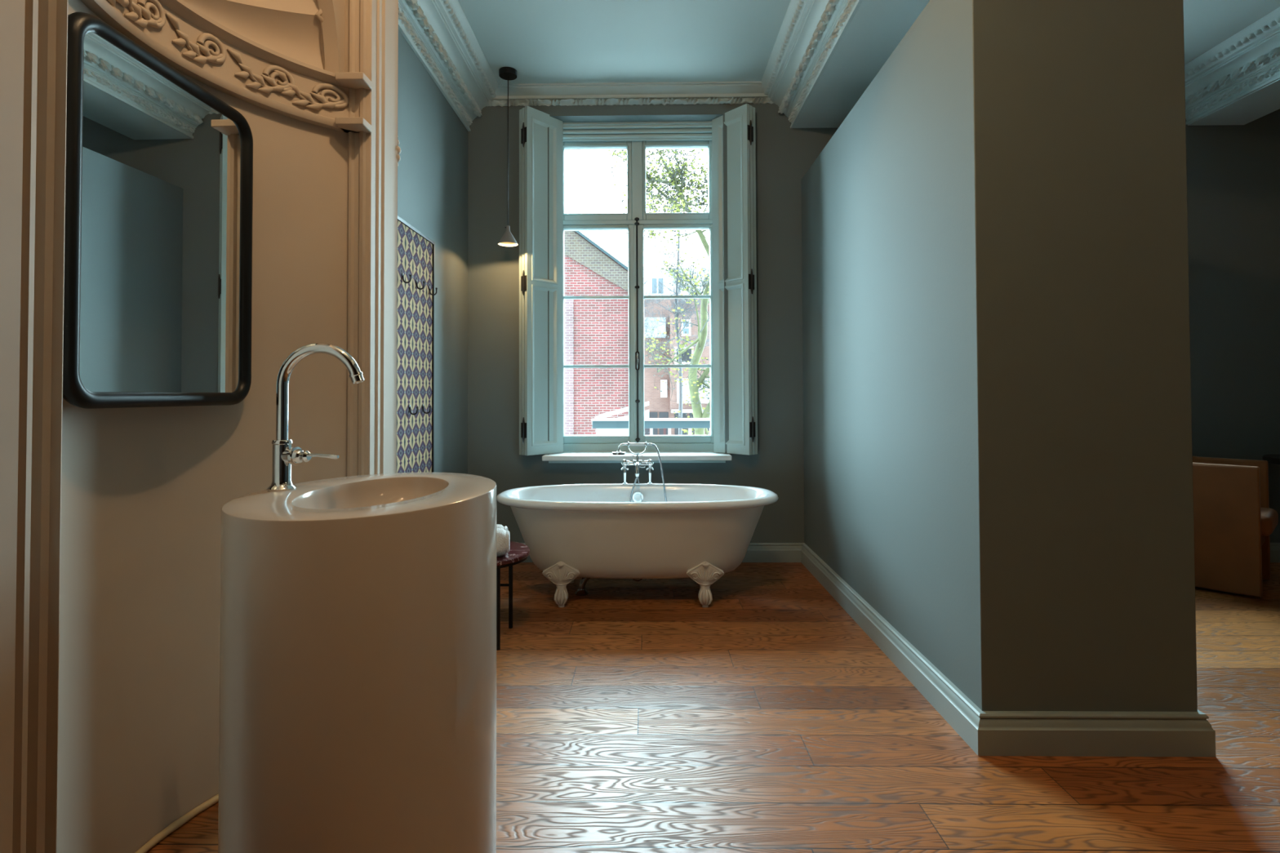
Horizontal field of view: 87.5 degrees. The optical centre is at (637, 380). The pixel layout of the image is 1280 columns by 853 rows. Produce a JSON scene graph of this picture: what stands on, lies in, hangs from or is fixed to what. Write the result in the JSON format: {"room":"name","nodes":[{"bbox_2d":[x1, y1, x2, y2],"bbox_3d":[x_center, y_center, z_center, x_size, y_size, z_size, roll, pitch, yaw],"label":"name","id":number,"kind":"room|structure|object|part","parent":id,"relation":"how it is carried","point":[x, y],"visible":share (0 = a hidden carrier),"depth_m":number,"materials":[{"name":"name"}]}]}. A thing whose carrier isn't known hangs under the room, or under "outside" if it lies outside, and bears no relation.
{"room":"bathroom","nodes":[
{"label":"bathroom","id":0,"kind":"room"},
{"bbox_2d":[0,0,67,852],"bbox_3d":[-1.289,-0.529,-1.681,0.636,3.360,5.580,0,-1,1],"label":"door frame","id":1,"kind":"structure","parent":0,"point":[33,33],"depth_m":1.03,"materials":[{"name":"beige paint"}]},
{"bbox_2d":[134,793,218,852],"bbox_3d":[-1.150,1.206,1.671,0.268,0.023,1.151,0,-1,1],"label":"trim","id":2,"kind":"structure","parent":1,"relation":"attached to","point":[183,820],"depth_m":1.82,"materials":[{"name":"beige wood"}]},
{"bbox_2d":[56,0,347,852],"bbox_3d":[-1.160,0.118,1.693,0.310,2.200,1.196,0,-1,1],"label":"wall niche","id":3,"kind":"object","parent":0,"point":[144,491],"visible":0.51,"depth_m":1.84,"materials":[{"name":"beige paint"}]},
{"bbox_2d":[62,11,253,408],"bbox_3d":[-1.202,-0.369,1.721,0.053,0.870,0.636,0,-1,2],"label":"wall mirror","id":4,"kind":"object","parent":3,"relation":"attached to","point":[157,293],"visible":0.9,"depth_m":1.64,"materials":[{"name":"black mirror"}]},
{"bbox_2d":[318,0,345,73],"bbox_3d":[-1.047,-1.593,1.726,0.048,1.098,1.196,0,-1,1],"label":"wall","id":5,"kind":"structure","parent":0,"point":[333,25],"depth_m":2.27,"materials":[{"name":"beige paint"}]},
{"bbox_2d":[182,0,324,70],"bbox_3d":[-1.177,-1.333,1.723,0.236,0.594,1.161,0,-1,1],"label":"trim","id":6,"kind":"structure","parent":5,"relation":"attached to","point":[292,28],"depth_m":2.18,"materials":[{"name":"beige paint"}]},
{"bbox_2d":[344,0,398,476],"bbox_3d":[-1.108,-0.448,2.416,0.396,3.360,0.252,0,-1,1],"label":"door frame","id":7,"kind":"object","parent":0,"point":[371,26],"visible":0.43,"depth_m":2.33,"materials":[{"name":"beige paint"}]},
{"bbox_2d":[80,0,400,166],"bbox_3d":[-1.117,-0.937,1.850,0.411,0.220,1.472,0,-1,1],"label":"trim","id":8,"kind":"structure","parent":7,"relation":"attached to","point":[184,37],"depth_m":2.01,"materials":[{"name":"beige paint"}]},
{"bbox_2d":[397,29,468,474],"bbox_3d":[-1.377,-0.422,3.668,0.300,3.360,2.235,0,-1,1],"label":"wall","id":9,"kind":"structure","parent":0,"point":[433,168],"depth_m":4.18,"materials":[{"name":"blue paint"}]},
{"bbox_2d":[396,215,437,472],"bbox_3d":[-1.196,0.158,3.448,0.066,1.981,0.995,0,-1,1],"label":"tiled wall panel","id":10,"kind":"object","parent":9,"relation":"attached to","point":[416,288],"visible":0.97,"depth_m":3.64,"materials":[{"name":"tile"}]},
{"bbox_2d":[398,0,497,131],"bbox_3d":[-1.116,-1.966,3.385,0.242,0.286,2.855,0,-1,1],"label":"trim","id":11,"kind":"structure","parent":9,"relation":"attached to","point":[439,33],"depth_m":3.98,"materials":[{"name":"grey paint"}]},
{"bbox_2d":[146,562,1279,852],"bbox_3d":[2.419,1.277,0.248,7.980,0.200,9.620,0,-1,1],"label":"floor","id":12,"kind":"structure","parent":0,"point":[633,717],"depth_m":2.21,"materials":[{"name":"brown wood"}]},
{"bbox_2d":[217,471,496,852],"bbox_3d":[-0.641,0.742,1.629,0.572,0.947,0.780,0,-1,1],"label":"basin","id":13,"kind":"object","parent":12,"relation":"on","point":[357,631],"visible":1,"depth_m":1.30,"materials":[{"name":"beige ceramic"}]},
{"bbox_2d":[266,342,364,491],"bbox_3d":[-0.802,0.086,1.663,0.236,0.366,0.067,0,-1,6],"label":"tap","id":14,"kind":"object","parent":13,"relation":"on","point":[284,455],"visible":1,"depth_m":1.66,"materials":[{"name":"silver metal"}]},
{"bbox_3d":[-0.795,0.026,1.672,0.211,0.246,0.027,0,-1,1],"label":"spout","id":15,"kind":"part","parent":14,"relation":"part of","materials":[{"name":"silver metal"}]},
{"bbox_3d":[-0.771,0.184,1.639,0.088,0.013,0.012,-1,-1,15],"label":"lever","id":16,"kind":"part","parent":14,"relation":"part of","materials":[{"name":"silver metal"}]},
{"bbox_2d":[496,541,529,650],"bbox_3d":[-0.783,1.038,3.254,0.516,0.420,0.516,0,-1,1],"label":"side table","id":17,"kind":"object","parent":12,"relation":"on","point":[518,553],"visible":0.3,"depth_m":3.15,"materials":[{"name":"red stone"}]},
{"bbox_3d":[-0.647,1.045,3.107,0.021,0.400,0.021,0,-1,1],"label":"leg","id":18,"kind":"part","parent":17,"relation":"part of","materials":[{"name":"black metal"}]},
{"bbox_2d":[496,524,508,531],"bbox_3d":[-0.793,0.771,3.318,0.292,0.117,0.135,0,-1,-3],"label":"rolled towel","id":19,"kind":"object","parent":17,"relation":"on","point":[498,526],"visible":0.05,"depth_m":3.31,"materials":[{"name":"white fabric"}]},
{"bbox_2d":[496,528,510,556],"bbox_3d":[-0.765,0.763,3.152,0.322,0.126,0.144,0,-1,-9],"label":"rolled towel","id":20,"kind":"object","parent":17,"relation":"on","point":[503,537],"visible":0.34,"depth_m":3.12,"materials":[{"name":"white fabric"}]},
{"bbox_3d":[-0.643,1.051,3.397,0.021,0.400,0.021,0,-1,1],"label":"leg","id":21,"kind":"part","parent":17,"relation":"part of","materials":[{"name":"black metal"}]},
{"bbox_2d":[574,577,642,595],"bbox_3d":[-0.166,1.188,3.965,0.411,0.145,0.082,0,-1,1],"label":"pipe","id":22,"kind":"object","parent":12,"relation":"on","point":[581,591],"visible":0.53,"depth_m":3.95,"materials":[{"name":"silver metal"}]},
{"bbox_2d":[496,483,778,607],"bbox_3d":[-0.001,0.959,3.967,1.660,0.601,0.807,0,-1,1],"label":"clawfoot bathtub","id":23,"kind":"object","parent":12,"relation":"on","point":[702,533],"visible":1,"depth_m":3.69,"materials":[{"name":"white ceramic"}]},
{"bbox_2d":[510,506,764,578],"bbox_3d":[-0.001,0.920,3.968,1.500,0.406,0.700,0,-1,1],"label":"tub","id":24,"kind":"object","parent":23,"relation":"in","point":[562,543],"depth_m":3.68,"materials":[{"name":"grey ceramic"}]},
{"bbox_2d":[621,441,653,484],"bbox_3d":[0.000,0.528,4.290,0.213,0.276,0.140,0,-1,1],"label":"mixer tap","id":25,"kind":"object","parent":23,"relation":"on","point":[637,463],"visible":1,"depth_m":4.33,"materials":[{"name":"silver metal"}]},
{"bbox_3d":[-0.081,0.550,4.319,0.050,0.049,0.050,0,-1,1],"label":"cross handle","id":26,"kind":"part","parent":25,"relation":"part of","materials":[{"name":"silver metal"}]},
{"bbox_3d":[0.000,0.561,4.279,0.033,0.086,0.118,0,-1,1],"label":"spout","id":27,"kind":"part","parent":25,"relation":"part of","materials":[{"name":"silver metal"}]},
{"bbox_2d":[612,442,666,502],"bbox_3d":[0.020,0.727,4.262,0.269,0.661,0.351,0,-1,-26],"label":"shower","id":28,"kind":"object","parent":25,"relation":"on","point":[618,452],"visible":0.69,"depth_m":4.31,"materials":[{"name":"silver metal"}]},
{"bbox_3d":[0.082,0.549,4.316,0.050,0.049,0.050,0,-1,1],"label":"cross handle","id":29,"kind":"part","parent":25,"relation":"part of","materials":[{"name":"silver metal"}]},
{"bbox_2d":[1192,456,1278,597],"bbox_3d":[3.551,0.860,4.174,0.559,0.783,0.625,1,-2,-43],"label":"tub chair","id":30,"kind":"object","parent":12,"relation":"on","point":[1234,522],"visible":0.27,"depth_m":3.90,"materials":[{"name":"brown leather"}]},
{"bbox_3d":[3.551,0.951,4.173,0.440,0.102,0.506,1,-2,-43],"label":"seat","id":31,"kind":"part","parent":30,"relation":"part of","materials":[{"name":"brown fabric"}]},
{"bbox_2d":[1260,507,1278,536],"bbox_3d":[3.571,0.839,4.153,0.442,0.115,0.567,1,-2,-43],"label":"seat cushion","id":32,"kind":"object","parent":30,"relation":"on","point":[1268,517],"depth_m":3.83,"materials":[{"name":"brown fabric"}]},
{"bbox_2d":[457,0,1279,84],"bbox_3d":[2.535,-2.244,2.268,8.180,0.200,5.720,0,-1,1],"label":"ceiling","id":33,"kind":"structure","parent":0,"point":[544,41],"depth_m":4.06,"materials":[{"name":"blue paint"}]},
{"bbox_2d":[497,66,518,246],"bbox_3d":[-0.868,-1.501,4.493,0.134,1.172,0.134,0,-1,1],"label":"pendant lamp","id":34,"kind":"object","parent":33,"relation":"hanging from","point":[508,73],"visible":1,"depth_m":4.48,"materials":[{"name":"black metal"}]},
{"bbox_3d":[-0.866,-0.977,4.483,0.134,0.124,0.134,0,-1,1],"label":"lamp shade","id":35,"kind":"part","parent":34,"relation":"part of","materials":[{"name":"grey concrete"}]},
{"bbox_3d":[-0.868,-1.542,4.494,0.005,1.030,0.005,0,-1,-22],"label":"cord","id":36,"kind":"part","parent":34,"relation":"part of","materials":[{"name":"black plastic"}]},
{"bbox_2d":[792,0,929,128],"bbox_3d":[1.288,-2.000,2.099,0.440,0.285,5.355,0,-1,1],"label":"ceiling beam","id":37,"kind":"structure","parent":33,"relation":"attached to","point":[877,27],"depth_m":3.77,"materials":[{"name":"grey paint"}]},
{"bbox_2d":[1187,79,1279,125],"bbox_3d":[4.050,-2.007,2.058,0.395,0.292,5.355,0,-1,1],"label":"ceiling beam","id":38,"kind":"structure","parent":33,"relation":"attached to","point":[1265,100],"depth_m":4.46,"materials":[{"name":"grey paint"}]},
{"bbox_2d":[467,102,1279,542],"bbox_3d":[2.582,-0.411,4.904,8.180,3.360,0.355,0,-1,1],"label":"wall","id":39,"kind":"structure","parent":0,"point":[1233,171],"depth_m":4.74,"materials":[{"name":"grey paint"}]},
{"bbox_2d":[485,81,773,106],"bbox_3d":[-0.052,-2.029,4.738,2.290,0.111,0.120,0,-1,1],"label":"trim","id":40,"kind":"structure","parent":39,"relation":"attached to","point":[694,92],"depth_m":4.75,"materials":[{"name":"grey paint"}]},
{"bbox_2d":[542,120,731,462],"bbox_3d":[-0.005,-0.662,4.870,1.310,2.480,0.470,0,-1,1],"label":"window","id":41,"kind":"structure","parent":39,"relation":"in","point":[636,137],"depth_m":5.00,"materials":[{"name":"teal paint"}]},
{"bbox_2d":[519,106,563,455],"bbox_3d":[-0.691,-0.698,4.776,0.105,2.428,0.344,-1,-2,42],"label":"window shutter","id":42,"kind":"object","parent":41,"relation":"attached to","point":[535,285],"visible":1,"depth_m":4.72,"materials":[{"name":"teal paint"}]},
{"bbox_3d":[-0.663,-1.274,4.761,0.025,1.149,0.237,-1,-2,42],"label":"panel","id":43,"kind":"part","parent":42,"relation":"part of","materials":[{"name":"teal paint"}]},
{"bbox_3d":[-0.659,-0.109,4.737,0.025,1.124,0.237,-1,-2,42],"label":"panel","id":44,"kind":"part","parent":42,"relation":"part of","materials":[{"name":"teal paint"}]},
{"bbox_3d":[-0.311,-1.514,5.064,0.540,0.618,0.065,0,-1,1],"label":"sash","id":45,"kind":"part","parent":41,"relation":"part of","materials":[{"name":"clear glass"}]},
{"bbox_3d":[-0.288,-0.353,5.040,0.577,1.640,0.065,0,-1,1],"label":"sash","id":46,"kind":"part","parent":41,"relation":"part of","materials":[{"name":"clear glass"}]},
{"bbox_3d":[-0.002,0.537,4.791,1.310,0.035,0.360,0,-1,1],"label":"sill","id":47,"kind":"part","parent":41,"relation":"part of","materials":[{"name":"white paint"}]},
{"bbox_3d":[-0.008,-1.848,4.966,1.150,0.105,0.115,0,-1,1],"label":"head moulding","id":48,"kind":"part","parent":41,"relation":"part of","materials":[{"name":"teal paint"}]},
{"bbox_3d":[0.000,-0.150,4.959,0.012,0.130,0.028,0,-1,1],"label":"bolt handle","id":49,"kind":"part","parent":41,"relation":"part of","materials":[{"name":"black metal"}]},
{"bbox_3d":[0.287,-0.355,5.032,0.572,1.640,0.065,0,-1,1],"label":"sash","id":50,"kind":"part","parent":41,"relation":"part of","materials":[{"name":"clear glass"}]},
{"bbox_3d":[0.304,-1.516,5.055,0.530,0.618,0.065,0,-1,1],"label":"sash","id":51,"kind":"part","parent":41,"relation":"part of","materials":[{"name":"clear glass"}]},
{"bbox_2d":[711,103,757,455],"bbox_3d":[0.695,-0.703,4.756,0.105,2.428,0.344,1,-2,-40],"label":"window shutter","id":52,"kind":"object","parent":41,"relation":"attached to","point":[740,122],"visible":0.98,"depth_m":4.69,"materials":[{"name":"teal paint"}]},
{"bbox_3d":[0.663,-1.279,4.741,0.025,1.149,0.237,1,-2,-40],"label":"panel","id":53,"kind":"part","parent":52,"relation":"part of","materials":[{"name":"teal paint"}]},
{"bbox_3d":[0.667,-0.114,4.718,0.025,1.124,0.237,1,-2,-40],"label":"panel","id":54,"kind":"part","parent":52,"relation":"part of","materials":[{"name":"teal paint"}]},
{"bbox_2d":[521,542,803,562],"bbox_3d":[-0.015,1.210,4.718,2.382,0.131,0.030,0,-1,1],"label":"baseboard","id":55,"kind":"structure","parent":39,"relation":"attached to","point":[756,552],"depth_m":4.69,"materials":[{"name":"grey paint"}]},
{"bbox_2d":[761,0,862,128],"bbox_3d":[0.954,-1.990,2.554,0.242,0.286,4.455,0,-1,1],"label":"trim","id":56,"kind":"structure","parent":39,"relation":"attached to","point":[811,32],"depth_m":3.96,"materials":[{"name":"grey paint"}]},
{"bbox_2d":[1184,7,1279,124],"bbox_3d":[3.747,-1.988,3.112,0.242,0.286,3.255,0,-1,1],"label":"trim","id":57,"kind":"structure","parent":39,"relation":"attached to","point":[1247,61],"depth_m":4.23,"materials":[{"name":"grey paint"}]},
{"bbox_2d":[1270,542,1279,562],"bbox_3d":[4.177,1.194,4.655,4.594,0.131,0.030,0,-1,1],"label":"baseboard","id":58,"kind":"structure","parent":39,"relation":"attached to","point":[1274,547],"depth_m":4.64,"materials":[{"name":"grey paint"}]},
{"bbox_2d":[801,0,1197,711],"bbox_3d":[1.505,-0.109,3.482,0.704,2.707,2.507,0,-1,1],"label":"wall partition","id":59,"kind":"structure","parent":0,"point":[997,451],"depth_m":2.24,"materials":[{"name":"grey paint"}]},
{"bbox_2d":[800,542,1215,756],"bbox_3d":[1.510,1.179,3.442,0.764,0.131,2.537,0,-1,1],"label":"baseboard","id":60,"kind":"structure","parent":59,"relation":"attached to","point":[988,733],"depth_m":2.19,"materials":[{"name":"grey paint"}]},
{"label":"outside","id":61,"kind":"structure","parent":0,"visible":0},
{"bbox_3d":[5.727,5.416,47.571,90.000,0.200,84.500,0,-1,1],"label":"ground","id":62,"kind":"structure","parent":61,"visible":0},
{"bbox_2d":[564,188,592,238],"bbox_3d":[-5.051,-3.199,33.135,4.831,16.527,4.408,-1,-1,27],"label":"bare tree","id":63,"kind":"object","parent":62,"relation":"on","point":[572,193],"visible":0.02,"depth_m":33.27,"materials":[{"name":"grey plant"}]},
{"bbox_2d":[564,231,628,435],"bbox_3d":[-3.087,-0.126,24.556,6.100,10.020,9.200,0,-1,1],"label":"house","id":64,"kind":"structure","parent":62,"relation":"on","point":[597,330],"depth_m":20.05,"materials":[{"name":"red brick"}]},
{"bbox_2d":[591,181,671,334],"bbox_3d":[-0.295,-2.933,35.511,5.602,16.057,3.973,-1,-1,20],"label":"bare tree","id":65,"kind":"object","parent":62,"relation":"on","point":[602,234],"visible":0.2,"depth_m":35.52,"materials":[{"name":"grey plant"}]},
{"bbox_2d":[591,401,710,435],"bbox_3d":[1.404,2.411,8.723,3.870,4.280,1.620,0,-1,1],"label":"extension","id":66,"kind":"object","parent":62,"relation":"on","point":[617,426],"visible":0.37,"depth_m":8.00,"materials":[{"name":"grey"}]},
{"bbox_3d":[0.697,2.553,8.071,1.535,3.975,0.060,0,-1,1],"label":"railing","id":67,"kind":"part","parent":66,"relation":"part of","materials":[{"name":"white paint"}]},
{"bbox_2d":[608,148,710,435],"bbox_3d":[1.628,-1.026,15.995,5.152,11.449,3.202,0,-1,-3],"label":"tree","id":68,"kind":"object","parent":62,"relation":"on","point":[674,196],"visible":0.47,"depth_m":15.94,"materials":[{"name":"green plant"}]},
{"bbox_2d":[644,156,709,435],"bbox_3d":[2.147,-2.926,32.149,4.196,15.890,5.337,0,-1,1],"label":"bare tree","id":69,"kind":"object","parent":62,"relation":"on","point":[679,255],"visible":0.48,"depth_m":32.02,"materials":[{"name":"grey plant"}]},
{"bbox_2d":[644,268,710,435],"bbox_3d":[3.140,-0.960,43.386,11.400,12.400,9.200,0,-1,1],"label":"building","id":70,"kind":"structure","parent":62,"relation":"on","point":[660,406],"depth_m":39.93,"materials":[{"name":"red brick"}]},
{"bbox_2d":[684,175,709,353],"bbox_3d":[4.308,-3.192,35.621,5.307,16.547,4.403,0,-1,10],"label":"bare tree","id":71,"kind":"object","parent":62,"relation":"on","point":[707,262],"visible":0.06,"depth_m":35.98,"materials":[{"name":"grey plant"}]}
]}

